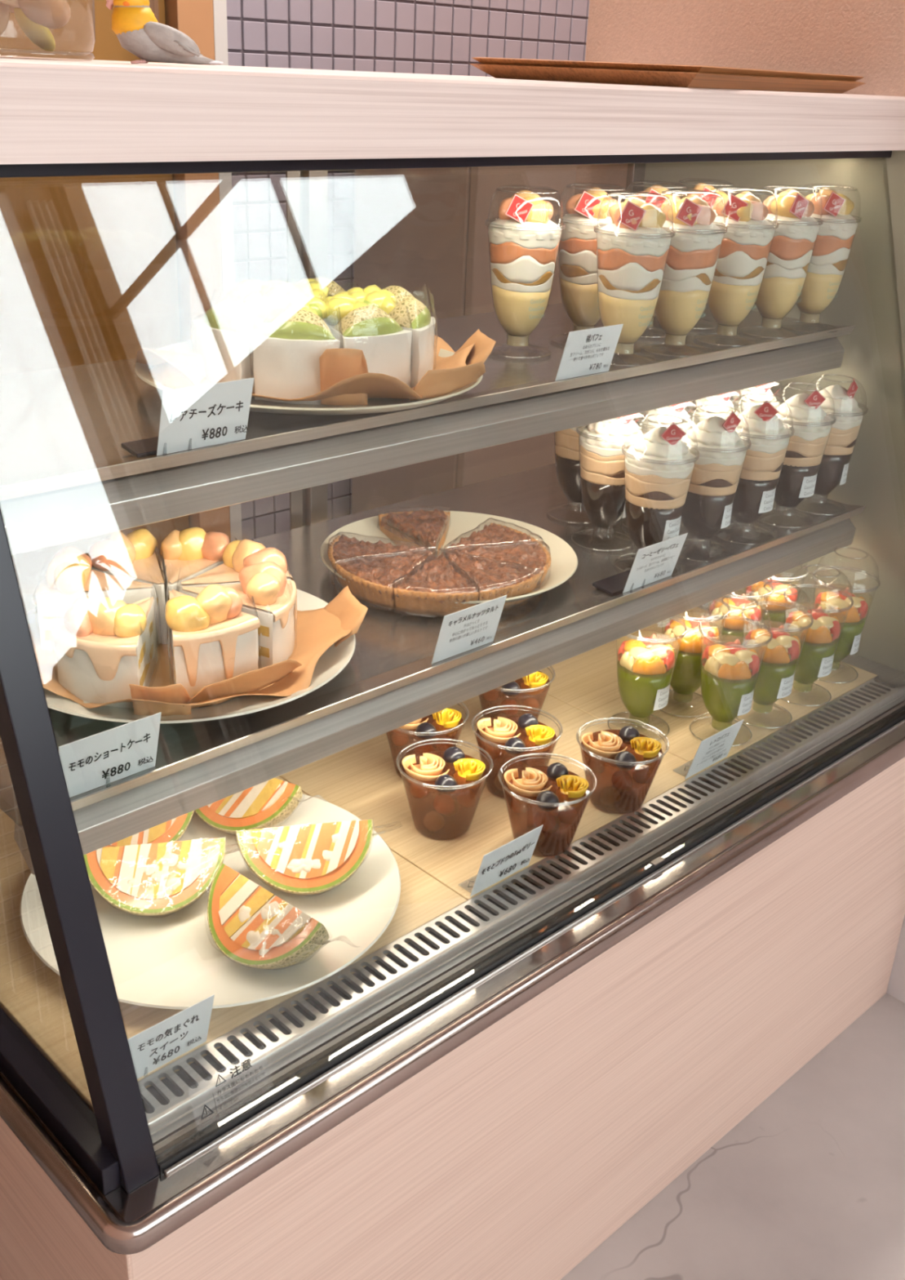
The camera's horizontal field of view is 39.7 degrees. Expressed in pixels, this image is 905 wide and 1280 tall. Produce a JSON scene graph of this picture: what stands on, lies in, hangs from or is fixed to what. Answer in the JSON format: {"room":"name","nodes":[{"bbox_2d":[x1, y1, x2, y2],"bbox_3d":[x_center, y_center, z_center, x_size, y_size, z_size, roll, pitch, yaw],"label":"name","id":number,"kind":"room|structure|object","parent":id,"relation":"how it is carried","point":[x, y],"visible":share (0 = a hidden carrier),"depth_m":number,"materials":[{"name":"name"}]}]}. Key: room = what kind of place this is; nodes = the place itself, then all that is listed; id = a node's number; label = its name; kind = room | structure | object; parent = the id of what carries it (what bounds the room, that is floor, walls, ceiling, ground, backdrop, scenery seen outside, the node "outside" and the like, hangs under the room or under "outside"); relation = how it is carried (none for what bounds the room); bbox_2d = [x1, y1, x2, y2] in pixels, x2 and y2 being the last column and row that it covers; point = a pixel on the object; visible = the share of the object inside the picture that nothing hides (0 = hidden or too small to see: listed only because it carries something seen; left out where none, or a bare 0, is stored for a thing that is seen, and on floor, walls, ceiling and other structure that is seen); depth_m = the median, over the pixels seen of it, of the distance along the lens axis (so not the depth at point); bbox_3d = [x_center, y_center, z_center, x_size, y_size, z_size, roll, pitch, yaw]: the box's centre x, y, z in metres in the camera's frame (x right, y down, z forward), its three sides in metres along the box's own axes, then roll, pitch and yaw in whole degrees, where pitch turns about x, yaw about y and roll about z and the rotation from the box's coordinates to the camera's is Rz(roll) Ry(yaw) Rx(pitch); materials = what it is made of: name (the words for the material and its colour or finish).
{"room":"food shop","nodes":[
{"label":"food shop","id":0,"kind":"room"},
{"bbox_2d":[226,0,589,539],"bbox_3d":[-0.002,-1.619,2.470,1.195,3.300,0.104,-20,33,-40],"label":"wall","id":1,"kind":"structure","parent":0,"point":[424,37],"depth_m":2.50,"materials":[{"name":"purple tile"}]},
{"bbox_2d":[213,0,242,542],"bbox_3d":[-0.420,-1.450,2.057,0.027,3.300,0.090,-20,33,-40],"label":"trim","id":2,"kind":"structure","parent":1,"relation":"attached to","point":[220,6],"depth_m":2.32,"materials":[{"name":"grey"}]},
{"bbox_2d":[553,0,904,1003],"bbox_3d":[0.585,-1.062,1.306,0.070,3.300,1.020,-20,33,-40],"label":"wall","id":3,"kind":"structure","parent":0,"point":[865,38],"depth_m":1.60,"materials":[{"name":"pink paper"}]},
{"bbox_2d":[560,993,904,1279],"bbox_3d":[0.676,1.068,0.682,4.100,0.050,5.100,-20,33,-40],"label":"floor","id":4,"kind":"structure","parent":0,"point":[810,1184],"depth_m":1.49,"materials":[{"name":"concrete"}]},
{"bbox_2d":[0,0,231,596],"bbox_3d":[-0.675,-1.313,1.850,0.678,3.200,0.085,-20,33,-40],"label":"tall cabinet","id":5,"kind":"object","parent":4,"relation":"on","point":[94,268],"visible":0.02,"depth_m":2.21,"materials":[{"name":"brown wood"}]},
{"bbox_2d":[0,150,904,1279],"bbox_3d":[0.013,0.063,1.390,1.230,1.136,0.616,-20,33,-40],"label":"display case","id":6,"kind":"object","parent":4,"relation":"on","point":[515,1068],"visible":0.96,"depth_m":1.19,"materials":[{"name":"pink wood"}]},
{"bbox_2d":[58,711,161,797],"bbox_3d":[-0.252,0.086,0.917,0.082,0.053,0.015,-20,33,-40],"label":"price card","id":7,"kind":"object","parent":6,"relation":"on","point":[91,762],"visible":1,"depth_m":0.92,"materials":[{"name":"white"}]},
{"bbox_2d":[127,994,214,1079],"bbox_3d":[-0.217,0.304,0.945,0.082,0.057,0.016,-20,33,-40],"label":"price card","id":8,"kind":"object","parent":6,"relation":"on","point":[161,1043],"visible":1,"depth_m":0.95,"materials":[{"name":"white"}]},
{"bbox_2d":[121,377,253,457],"bbox_3d":[-0.204,-0.173,0.955,0.097,0.052,0.048,-20,33,-40],"label":"price card","id":9,"kind":"object","parent":6,"relation":"on","point":[194,417],"visible":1,"depth_m":0.95,"materials":[{"name":"white"}]},
{"bbox_2d":[25,588,355,724],"bbox_3d":[-0.246,0.009,1.133,0.316,0.022,0.316,-20,33,-40],"label":"round plate","id":10,"kind":"object","parent":6,"relation":"on","point":[334,660],"visible":0.21,"depth_m":1.03,"materials":[{"name":"white"}]},
{"bbox_2d":[27,607,351,708],"bbox_3d":[-0.246,-0.006,1.130,0.301,0.035,0.298,13,26,22],"label":"kraft paper","id":11,"kind":"object","parent":10,"relation":"on","point":[317,629],"visible":0.14,"depth_m":1.10,"materials":[{"name":"paper"}]},
{"bbox_2d":[32,546,161,651],"bbox_3d":[-0.316,-0.038,1.126,0.107,0.089,0.084,4,24,3],"label":"slice","id":12,"kind":"object","parent":11,"relation":"on","point":[70,575],"visible":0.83,"depth_m":1.10,"materials":[{"name":"white food"}]},
{"bbox_2d":[50,582,160,708],"bbox_3d":[-0.293,-0.002,1.052,0.078,0.087,0.107,0,25,-6],"label":"slice","id":13,"kind":"object","parent":11,"relation":"on","point":[104,646],"visible":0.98,"depth_m":1.02,"materials":[{"name":"white food"}]},
{"bbox_2d":[87,528,170,644],"bbox_3d":[-0.291,-0.053,1.162,0.084,0.089,0.107,-17,31,-37],"label":"slice","id":14,"kind":"object","parent":11,"relation":"on","point":[131,556],"visible":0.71,"depth_m":1.15,"materials":[{"name":"white food"}]},
{"bbox_2d":[128,683,191,715],"bbox_3d":[-0.233,0.049,1.000,0.047,0.035,0.019,0,25,-5],"label":"kraft paper","id":15,"kind":"object","parent":11,"relation":"on","point":[175,693],"visible":0.94,"depth_m":1.00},
{"bbox_2d":[158,527,237,640],"bbox_3d":[-0.234,-0.059,1.183,0.078,0.088,0.107,-5,25,-16],"label":"slice","id":16,"kind":"object","parent":11,"relation":"on","point":[194,551],"visible":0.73,"depth_m":1.17,"materials":[{"name":"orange food"}]},
{"bbox_2d":[164,576,262,697],"bbox_3d":[-0.227,-0.006,1.066,0.107,0.089,0.078,17,28,29],"label":"slice","id":17,"kind":"object","parent":11,"relation":"on","point":[213,641],"visible":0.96,"depth_m":1.04,"materials":[{"name":"white food"}]},
{"bbox_2d":[176,538,294,590],"bbox_3d":[-0.206,-0.046,1.158,0.107,0.087,0.084,-16,30,-35],"label":"slice","id":18,"kind":"object","parent":11,"relation":"on","point":[237,555],"visible":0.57,"depth_m":1.15,"materials":[{"name":"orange food"}]},
{"bbox_2d":[178,560,297,668],"bbox_3d":[-0.194,-0.028,1.117,0.107,0.088,0.084,5,25,5],"label":"slice","id":19,"kind":"object","parent":11,"relation":"on","point":[275,597],"visible":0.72,"depth_m":1.09,"materials":[{"name":"white food"}]},
{"bbox_2d":[182,658,302,708],"bbox_3d":[-0.176,0.035,1.045,0.117,0.028,0.022,-20,33,-40],"label":"kraft paper","id":20,"kind":"object","parent":11,"relation":"on","point":[257,679],"visible":0.96,"depth_m":1.05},
{"bbox_2d":[324,586,368,647],"bbox_3d":[-0.104,-0.024,1.171,0.034,0.037,0.080,-6,26,-18],"label":"kraft paper","id":21,"kind":"object","parent":11,"relation":"on","point":[351,613],"visible":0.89,"depth_m":1.16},
{"bbox_2d":[19,794,400,1009],"bbox_3d":[-0.218,0.230,1.151,0.340,0.021,0.340,-20,33,-40],"label":"round plate","id":22,"kind":"object","parent":6,"relation":"on","point":[171,962],"visible":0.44,"depth_m":1.09,"materials":[{"name":"white"}]},
{"bbox_2d":[102,810,195,848],"bbox_3d":[-0.294,0.176,1.193,0.150,0.070,0.090,-6,26,-18],"label":"slice","id":23,"kind":"object","parent":22,"relation":"on","point":[171,830],"visible":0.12,"depth_m":1.18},
{"bbox_2d":[83,837,254,917],"bbox_3d":[-0.254,0.210,1.123,0.153,0.070,0.092,-3,25,-13],"label":"slice","id":24,"kind":"object","parent":22,"relation":"on","point":[148,879],"visible":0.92,"depth_m":1.10,"materials":[{"name":"food"}]},
{"bbox_2d":[194,777,331,835],"bbox_3d":[-0.199,0.160,1.238,0.151,0.070,0.090,13,26,21],"label":"slice","id":25,"kind":"object","parent":22,"relation":"on","point":[267,804],"visible":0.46,"depth_m":1.22,"materials":[{"name":"food"}]},
{"bbox_2d":[207,860,360,969],"bbox_3d":[-0.150,0.245,1.057,0.150,0.070,0.089,21,30,35],"label":"slice","id":26,"kind":"object","parent":22,"relation":"on","point":[253,926],"visible":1,"depth_m":1.04,"materials":[{"name":"food"}]},
{"bbox_2d":[234,819,400,896],"bbox_3d":[-0.124,0.199,1.159,0.152,0.070,0.088,-3,25,-13],"label":"slice","id":27,"kind":"object","parent":22,"relation":"on","point":[306,860],"visible":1,"depth_m":1.14,"materials":[{"name":"food"}]},
{"bbox_2d":[134,340,483,415],"bbox_3d":[-0.132,-0.247,1.171,0.320,0.020,0.320,-20,33,-40],"label":"round plate","id":28,"kind":"object","parent":6,"relation":"on","point":[374,405],"visible":0.19,"depth_m":1.07,"materials":[{"name":"beige"}]},
{"bbox_2d":[148,346,206,389],"bbox_3d":[-0.245,-0.240,1.104,0.030,0.029,0.080,-20,33,-40],"label":"kraft paper","id":29,"kind":"object","parent":28,"relation":"on","point":[166,374],"visible":0.87,"depth_m":1.09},
{"bbox_2d":[136,313,475,401],"bbox_3d":[-0.127,-0.265,1.169,0.304,0.040,0.307,9,25,14],"label":"kraft paper","id":30,"kind":"object","parent":28,"relation":"on","point":[376,385],"visible":0.26,"depth_m":1.07,"materials":[{"name":"paper"}]},
{"bbox_2d":[191,290,299,392],"bbox_3d":[-0.192,-0.273,1.129,0.076,0.081,0.105,13,26,21],"label":"cheesecake slice","id":31,"kind":"object","parent":30,"relation":"on","point":[222,336],"visible":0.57,"depth_m":1.09,"materials":[{"name":"white food"}]},
{"bbox_2d":[210,279,306,306],"bbox_3d":[-0.174,-0.305,1.201,0.105,0.082,0.081,20,30,33],"label":"cheesecake slice","id":32,"kind":"object","parent":30,"relation":"on","point":[238,292],"visible":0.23,"depth_m":1.19,"materials":[{"name":"white food"}]},
{"bbox_2d":[248,296,342,404],"bbox_3d":[-0.143,-0.258,1.099,0.079,0.083,0.105,-6,26,-19],"label":"cheesecake slice","id":33,"kind":"object","parent":30,"relation":"on","point":[287,353],"visible":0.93,"depth_m":1.06,"materials":[{"name":"white food"}]},
{"bbox_2d":[319,348,368,405],"bbox_3d":[-0.091,-0.222,1.059,0.042,0.051,0.018,-1,25,-7],"label":"kraft paper","id":34,"kind":"object","parent":30,"relation":"on","point":[336,365],"visible":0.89,"depth_m":1.06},
{"bbox_2d":[319,293,413,399],"bbox_3d":[-0.093,-0.269,1.130,0.081,0.082,0.105,-17,31,-37],"label":"cheesecake slice","id":35,"kind":"object","parent":30,"relation":"on","point":[386,347],"visible":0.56,"depth_m":1.10,"materials":[{"name":"white food"}]},
{"bbox_2d":[330,288,438,387],"bbox_3d":[-0.057,-0.287,1.172,0.104,0.082,0.077,16,28,26],"label":"cheesecake slice","id":36,"kind":"object","parent":30,"relation":"on","point":[423,326],"visible":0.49,"depth_m":1.14,"materials":[{"name":"white food"}]},
{"bbox_2d":[408,360,485,401],"bbox_3d":[-0.004,-0.230,1.107,0.088,0.029,0.023,-20,33,-40],"label":"kraft paper","id":37,"kind":"object","parent":30,"relation":"on","point":[439,382],"visible":0.87,"depth_m":1.10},
{"bbox_2d":[0,302,850,486],"bbox_3d":[-0.024,-0.290,1.311,1.158,0.018,0.325,-20,33,-40],"label":"shelf","id":38,"kind":"object","parent":6,"relation":"attached to","point":[68,426],"depth_m":1.13,"materials":[{"name":"metal"}]},
{"bbox_2d":[386,702,469,778],"bbox_3d":[-0.032,0.110,1.364,0.097,0.077,0.097,-2,25,-10],"label":"cup","id":39,"kind":"object","parent":6,"relation":"on","point":[448,722],"visible":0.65,"depth_m":1.33,"materials":[{"name":"clear plastic"}]},
{"bbox_2d":[0,463,863,825],"bbox_3d":[-0.013,-0.078,1.384,1.158,0.018,0.384,-20,33,-40],"label":"shelf","id":40,"kind":"object","parent":6,"relation":"attached to","point":[390,668],"depth_m":1.25,"materials":[{"name":"metal"}]},
{"bbox_2d":[395,737,493,839],"bbox_3d":[-0.009,0.154,1.268,0.097,0.077,0.097,0,25,-7],"label":"cup","id":41,"kind":"object","parent":6,"relation":"on","point":[444,788],"visible":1,"depth_m":1.24,"materials":[{"name":"clear plastic"}]},
{"bbox_2d":[320,510,577,604],"bbox_3d":[-0.004,-0.085,1.360,0.278,0.024,0.278,-20,33,-40],"label":"round plate","id":42,"kind":"object","parent":6,"relation":"on","point":[564,562],"visible":0.31,"depth_m":1.42,"materials":[{"name":"beige"}]},
{"bbox_2d":[327,532,437,585],"bbox_3d":[-0.075,-0.086,1.329,0.117,0.032,0.090,1,24,-3],"label":"slice","id":43,"kind":"object","parent":42,"relation":"on","point":[343,547],"visible":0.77,"depth_m":1.32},
{"bbox_2d":[333,548,437,610],"bbox_3d":[-0.057,-0.068,1.292,0.086,0.032,0.115,24,32,39],"label":"slice","id":44,"kind":"object","parent":42,"relation":"on","point":[371,582],"visible":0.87,"depth_m":1.26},
{"bbox_2d":[377,506,450,557],"bbox_3d":[-0.033,-0.117,1.403,0.088,0.032,0.116,-4,25,-13],"label":"slice","id":45,"kind":"object","parent":42,"relation":"on","point":[427,529],"visible":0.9,"depth_m":1.41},
{"bbox_2d":[392,548,479,616],"bbox_3d":[-0.030,-0.056,1.268,0.083,0.033,0.116,-7,26,-20],"label":"slice","id":46,"kind":"object","parent":42,"relation":"on","point":[434,590],"visible":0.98,"depth_m":1.24,"materials":[{"name":"food"}]},
{"bbox_2d":[441,549,543,612],"bbox_3d":[0.026,-0.065,1.293,0.090,0.032,0.116,-18,32,-38],"label":"slice","id":47,"kind":"object","parent":42,"relation":"on","point":[494,581],"visible":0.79,"depth_m":1.27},
{"bbox_2d":[444,518,542,556],"bbox_3d":[0.052,-0.097,1.366,0.084,0.032,0.115,14,27,24],"label":"slice","id":48,"kind":"object","parent":42,"relation":"on","point":[494,534],"visible":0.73,"depth_m":1.37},
{"bbox_2d":[443,541,551,595],"bbox_3d":[0.047,-0.080,1.329,0.116,0.032,0.086,4,24,4],"label":"slice","id":49,"kind":"object","parent":42,"relation":"on","point":[535,557],"visible":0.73,"depth_m":1.32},
{"bbox_2d":[0,55,904,164],"bbox_3d":[-0.082,-0.527,1.235,1.260,0.058,0.500,-20,33,-40],"label":"countertop","id":50,"kind":"structure","parent":6,"relation":"on","point":[59,110],"depth_m":0.95,"materials":[{"name":"pink wood"}]},
{"bbox_2d":[0,0,95,61],"bbox_3d":[-0.332,-0.525,0.960,0.110,0.144,0.110,-20,33,-40],"label":"cookie jar","id":51,"kind":"object","parent":50,"relation":"on","point":[34,18],"visible":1,"depth_m":0.97,"materials":[{"name":"clear glass"}]},
{"bbox_2d":[106,0,222,65],"bbox_3d":[-0.213,-0.454,0.930,0.084,0.050,0.039,-1,25,-7],"label":"bird figurine","id":52,"kind":"object","parent":50,"relation":"on","point":[136,28],"visible":1,"depth_m":0.92,"materials":[{"name":"orange"}]},
{"bbox_2d":[470,62,866,93],"bbox_3d":[0.254,-0.629,1.406,0.270,0.014,0.420,20,30,33],"label":"serving tray","id":53,"kind":"object","parent":50,"relation":"on","point":[611,76],"visible":1,"depth_m":1.27,"materials":[{"name":"brown wood"}]},
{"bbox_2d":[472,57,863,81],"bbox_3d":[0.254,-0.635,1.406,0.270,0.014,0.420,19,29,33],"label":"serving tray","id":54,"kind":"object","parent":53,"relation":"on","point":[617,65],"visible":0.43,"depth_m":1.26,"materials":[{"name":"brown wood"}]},
{"bbox_2d":[0,722,904,1254],"bbox_3d":[0.009,0.153,1.431,1.229,0.021,0.616,-20,33,-40],"label":"tray","id":55,"kind":"object","parent":6,"relation":"on","point":[193,1162],"depth_m":1.05,"materials":[{"name":"wood"}]},
{"bbox_2d":[431,595,506,663],"bbox_3d":[0.016,-0.010,1.155,0.080,0.052,0.015,-20,33,-40],"label":"price card","id":56,"kind":"object","parent":6,"relation":"on","point":[468,628],"visible":1,"depth_m":1.15,"materials":[{"name":"white"}]},
{"bbox_2d":[449,619,491,645],"bbox_3d":[0.019,-0.006,1.161,0.060,0.030,0.008,-20,33,-40],"label":"print","id":57,"kind":"object","parent":56,"relation":"attached to","point":[462,632],"depth_m":1.16,"materials":[{"name":"grey"}]},
{"bbox_2d":[467,824,543,897],"bbox_3d":[0.043,0.206,1.190,0.084,0.053,0.034,-20,33,-40],"label":"price card","id":58,"kind":"object","parent":6,"relation":"on","point":[504,861],"visible":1,"depth_m":1.18,"materials":[{"name":"white"}]},
{"bbox_2d":[471,704,563,798],"bbox_3d":[0.067,0.124,1.343,0.097,0.077,0.097,3,24,1],"label":"cup","id":59,"kind":"object","parent":6,"relation":"on","point":[504,739],"visible":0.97,"depth_m":1.32,"materials":[{"name":"clear plastic"}]},
{"bbox_2d":[478,667,555,719],"bbox_3d":[0.069,0.069,1.464,0.097,0.077,0.097,4,24,4],"label":"cup","id":60,"kind":"object","parent":6,"relation":"on","point":[531,690],"visible":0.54,"depth_m":1.43,"materials":[{"name":"clear plastic"}]},
{"bbox_2d":[137,673,904,1120],"bbox_3d":[0.166,0.202,1.282,1.155,0.004,0.038,-20,33,-40],"label":"grille","id":61,"kind":"object","parent":6,"relation":"attached to","point":[812,727],"depth_m":1.17,"materials":[{"name":"metal"}]},
{"bbox_2d":[484,184,565,358],"bbox_3d":[0.073,-0.388,1.319,0.084,0.168,0.084,-2,25,-9],"label":"parfait","id":62,"kind":"object","parent":6,"relation":"on","point":[524,242],"visible":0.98,"depth_m":1.29,"materials":[{"name":"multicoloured food"}]},
{"bbox_2d":[506,194,533,223],"bbox_3d":[0.068,-0.435,1.265,0.028,0.028,0.001,0,25,-6],"label":"label","id":63,"kind":"object","parent":62,"relation":"on","point":[521,209],"depth_m":1.27,"materials":[{"name":"red"}]},
{"bbox_2d":[497,752,597,856],"bbox_3d":[0.092,0.168,1.248,0.097,0.077,0.097,2,24,-2],"label":"cup","id":64,"kind":"object","parent":6,"relation":"on","point":[554,797],"visible":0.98,"depth_m":1.22,"materials":[{"name":"clear plastic"}]},
{"bbox_2d":[546,424,588,524],"bbox_3d":[0.158,-0.233,1.523,0.084,0.169,0.084,-10,27,-26],"label":"coffee parfait","id":65,"kind":"object","parent":6,"relation":"on","point":[567,462],"visible":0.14,"depth_m":1.51,"materials":[{"name":"black"}]},
{"bbox_2d":[550,182,628,344],"bbox_3d":[0.151,-0.416,1.389,0.084,0.168,0.084,-3,25,-12],"label":"parfait","id":66,"kind":"object","parent":6,"relation":"on","point":[578,248],"visible":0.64,"depth_m":1.36,"materials":[{"name":"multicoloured food"}]},
{"bbox_2d":[550,216,604,344],"bbox_3d":[0.151,-0.399,1.396,0.084,0.131,0.084,-20,33,-40],"label":"cup","id":67,"kind":"object","parent":66,"relation":"on","point":[578,248],"depth_m":1.37,"materials":[{"name":"glass"}]},
{"bbox_2d":[555,324,623,381],"bbox_3d":[0.135,-0.284,1.236,0.081,0.049,0.014,-20,33,-40],"label":"price card","id":68,"kind":"object","parent":6,"relation":"on","point":[588,351],"visible":1,"depth_m":1.24,"materials":[{"name":"white"}]},
{"bbox_2d":[570,342,609,369],"bbox_3d":[0.137,-0.280,1.241,0.066,0.028,0.008,-20,33,-40],"label":"print","id":69,"kind":"object","parent":68,"relation":"attached to","point":[584,356],"depth_m":1.24,"materials":[{"name":"grey"}]},
{"bbox_2d":[571,411,648,551],"bbox_3d":[0.180,-0.194,1.438,0.084,0.169,0.084,-13,29,-30],"label":"coffee parfait","id":70,"kind":"object","parent":6,"relation":"on","point":[602,460],"visible":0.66,"depth_m":1.41,"materials":[{"name":"black"}]},
{"bbox_2d":[576,717,670,814],"bbox_3d":[0.177,0.137,1.326,0.097,0.077,0.097,1,25,-4],"label":"cup","id":71,"kind":"object","parent":6,"relation":"on","point":[624,762],"visible":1,"depth_m":1.30,"materials":[{"name":"clear plastic"}]},
{"bbox_2d":[593,191,675,366],"bbox_3d":[0.185,-0.377,1.306,0.084,0.168,0.084,1,24,-3],"label":"parfait","id":72,"kind":"object","parent":6,"relation":"on","point":[633,251],"visible":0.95,"depth_m":1.28,"materials":[{"name":"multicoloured food"}]},
{"bbox_2d":[617,200,646,230],"bbox_3d":[0.179,-0.424,1.252,0.028,0.028,0.001,-1,25,-7],"label":"label","id":73,"kind":"object","parent":72,"relation":"on","point":[633,215],"depth_m":1.25,"materials":[{"name":"red"}]},
{"bbox_2d":[592,533,688,595],"bbox_3d":[0.198,-0.085,1.338,0.100,0.054,0.048,-20,33,-40],"label":"price card","id":74,"kind":"object","parent":6,"relation":"on","point":[656,562],"visible":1,"depth_m":1.33,"materials":[{"name":"white"}]},
{"bbox_2d":[637,555,674,577],"bbox_3d":[0.216,-0.077,1.337,0.070,0.030,0.008,-20,33,-40],"label":"print","id":75,"kind":"object","parent":74,"relation":"attached to","point":[648,566],"depth_m":1.34,"materials":[{"name":"grey"}]},
{"bbox_2d":[607,612,687,737],"bbox_3d":[0.225,0.027,1.460,0.084,0.168,0.084,-6,26,-18],"label":"parfait","id":76,"kind":"object","parent":6,"relation":"on","point":[645,666],"visible":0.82,"depth_m":1.44,"materials":[{"name":"green food"}]},
{"bbox_2d":[614,413,700,572],"bbox_3d":[0.222,-0.160,1.369,0.084,0.169,0.084,-4,25,-14],"label":"coffee parfait","id":77,"kind":"object","parent":6,"relation":"on","point":[660,465],"visible":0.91,"depth_m":1.34,"materials":[{"name":"multicoloured food"}]},
{"bbox_2d":[622,400,700,531],"bbox_3d":[0.248,-0.217,1.496,0.084,0.169,0.084,-4,25,-13],"label":"coffee parfait","id":78,"kind":"object","parent":6,"relation":"on","point":[669,413],"visible":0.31,"depth_m":1.46,"materials":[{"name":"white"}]},
{"bbox_2d":[640,188,728,356],"bbox_3d":[0.250,-0.399,1.362,0.084,0.168,0.084,-7,26,-20],"label":"parfait","id":79,"kind":"object","parent":6,"relation":"on","point":[693,254],"visible":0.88,"depth_m":1.33,"materials":[{"name":"beige food"}]},
{"bbox_2d":[658,594,730,717],"bbox_3d":[0.288,0.003,1.520,0.084,0.168,0.084,-10,27,-25],"label":"parfait","id":80,"kind":"object","parent":6,"relation":"on","point":[686,680],"visible":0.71,"depth_m":1.50,"materials":[{"name":"green food"}]},
{"bbox_2d":[673,177,736,329],"bbox_3d":[0.297,-0.468,1.518,0.084,0.168,0.084,-6,26,-18],"label":"parfait","id":81,"kind":"object","parent":6,"relation":"on","point":[705,196],"visible":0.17,"depth_m":1.48,"materials":[{"name":"beige food"}]},
{"bbox_2d":[692,216,719,329],"bbox_3d":[0.296,-0.451,1.526,0.084,0.131,0.084,-20,33,-40],"label":"cup","id":82,"kind":"object","parent":81,"relation":"on","point":[718,324],"depth_m":1.55,"materials":[{"name":"clear plastic"}]},
{"bbox_2d":[684,391,743,425],"bbox_3d":[0.313,-0.240,1.554,0.084,0.169,0.084,-11,28,-28],"label":"coffee parfait","id":83,"kind":"object","parent":6,"relation":"on","point":[718,410],"visible":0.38,"depth_m":1.51,"materials":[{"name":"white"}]},
{"bbox_2d":[684,719,744,779],"bbox_3d":[0.284,0.119,1.404,0.084,0.054,0.035,-20,33,-40],"label":"price card","id":84,"kind":"object","parent":6,"relation":"on","point":[717,747],"visible":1,"depth_m":1.40,"materials":[{"name":"white"}]},
{"bbox_2d":[678,404,751,560],"bbox_3d":[0.290,-0.180,1.420,0.084,0.169,0.084,-11,28,-28],"label":"coffee parfait","id":85,"kind":"object","parent":6,"relation":"on","point":[717,473],"visible":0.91,"depth_m":1.39,"materials":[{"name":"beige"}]},
{"bbox_2d":[689,595,773,746],"bbox_3d":[0.323,0.033,1.458,0.084,0.168,0.084,-5,26,-16],"label":"parfait","id":86,"kind":"object","parent":6,"relation":"on","point":[729,675],"visible":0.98,"depth_m":1.44,"materials":[{"name":"green food"}]},
{"bbox_2d":[693,186,779,346],"bbox_3d":[0.323,-0.426,1.429,0.084,0.168,0.084,-4,25,-15],"label":"parfait","id":87,"kind":"object","parent":6,"relation":"on","point":[746,245],"visible":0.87,"depth_m":1.40,"materials":[{"name":"beige food"}]},
{"bbox_2d":[708,579,773,646],"bbox_3d":[0.358,-0.025,1.589,0.084,0.168,0.084,-3,25,-12],"label":"parfait","id":88,"kind":"object","parent":6,"relation":"on","point":[733,629],"visible":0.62,"depth_m":1.57,"materials":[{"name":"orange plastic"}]},
{"bbox_2d":[715,393,795,543],"bbox_3d":[0.354,-0.204,1.480,0.084,0.169,0.084,-4,25,-14],"label":"coffee parfait","id":89,"kind":"object","parent":6,"relation":"on","point":[764,461],"visible":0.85,"depth_m":1.45,"materials":[{"name":"black"}]},
{"bbox_2d":[729,382,785,415],"bbox_3d":[0.378,-0.263,1.611,0.084,0.169,0.084,-2,25,-11],"label":"coffee parfait","id":90,"kind":"object","parent":6,"relation":"on","point":[757,395],"visible":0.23,"depth_m":1.57,"materials":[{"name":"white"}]},
{"bbox_2d":[746,581,773,626],"bbox_3d":[0.357,-0.009,1.597,0.084,0.131,0.084,-20,33,-40],"label":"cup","id":91,"kind":"object","parent":6,"relation":"on","point":[755,614],"depth_m":1.56,"materials":[{"name":"clear plastic"}]},
{"bbox_2d":[745,564,808,630],"bbox_3d":[0.419,-0.051,1.651,0.084,0.168,0.084,-9,27,-24],"label":"parfait","id":92,"kind":"object","parent":6,"relation":"on","point":[778,613],"visible":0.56,"depth_m":1.63,"materials":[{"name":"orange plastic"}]},
{"bbox_2d":[741,581,813,728],"bbox_3d":[0.383,0.015,1.503,0.084,0.168,0.084,-3,25,-12],"label":"parfait","id":93,"kind":"object","parent":6,"relation":"on","point":[775,682],"visible":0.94,"depth_m":1.49,"materials":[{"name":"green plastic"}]},
{"bbox_2d":[739,184,824,338],"bbox_3d":[0.389,-0.449,1.485,0.084,0.168,0.084,-13,29,-30],"label":"parfait","id":94,"kind":"object","parent":6,"relation":"on","point":[793,242],"visible":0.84,"depth_m":1.46,"materials":[{"name":"beige food"}]},
{"bbox_2d":[757,382,836,527],"bbox_3d":[0.421,-0.230,1.542,0.084,0.169,0.084,-2,25,-9],"label":"coffee parfait","id":95,"kind":"object","parent":6,"relation":"on","point":[806,449],"visible":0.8,"depth_m":1.51,"materials":[{"name":"black"}]},
{"bbox_2d":[782,564,853,706],"bbox_3d":[0.448,-0.009,1.562,0.084,0.168,0.084,-3,25,-12],"label":"parfait","id":96,"kind":"object","parent":6,"relation":"on","point":[817,656],"visible":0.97,"depth_m":1.54,"materials":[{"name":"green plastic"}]},
{"bbox_2d":[777,183,862,333],"bbox_3d":[0.448,-0.467,1.530,0.084,0.168,0.084,-2,25,-9],"label":"parfait","id":97,"kind":"object","parent":6,"relation":"on","point":[835,237],"visible":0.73,"depth_m":1.50,"materials":[{"name":"beige food"}]},
{"bbox_2d":[795,374,868,515],"bbox_3d":[0.477,-0.251,1.594,0.084,0.169,0.084,-13,29,-30],"label":"coffee parfait","id":98,"kind":"object","parent":6,"relation":"on","point":[834,466],"visible":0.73,"depth_m":1.56,"materials":[{"name":"black"}]},
{"bbox_2d":[813,546,879,683],"bbox_3d":[0.503,-0.035,1.625,0.084,0.168,0.084,-9,27,-24],"label":"parfait","id":99,"kind":"object","parent":6,"relation":"on","point":[850,639],"visible":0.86,"depth_m":1.61,"materials":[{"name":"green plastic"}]},
{"bbox_2d":[351,164,577,514],"bbox_3d":[0.217,-0.575,2.796,0.840,1.150,0.365,-20,33,-40],"label":"storage cabinet","id":100,"kind":"object","parent":4,"relation":"on","point":[414,228],"visible":0.02,"depth_m":2.40,"materials":[{"name":"brown wood"}]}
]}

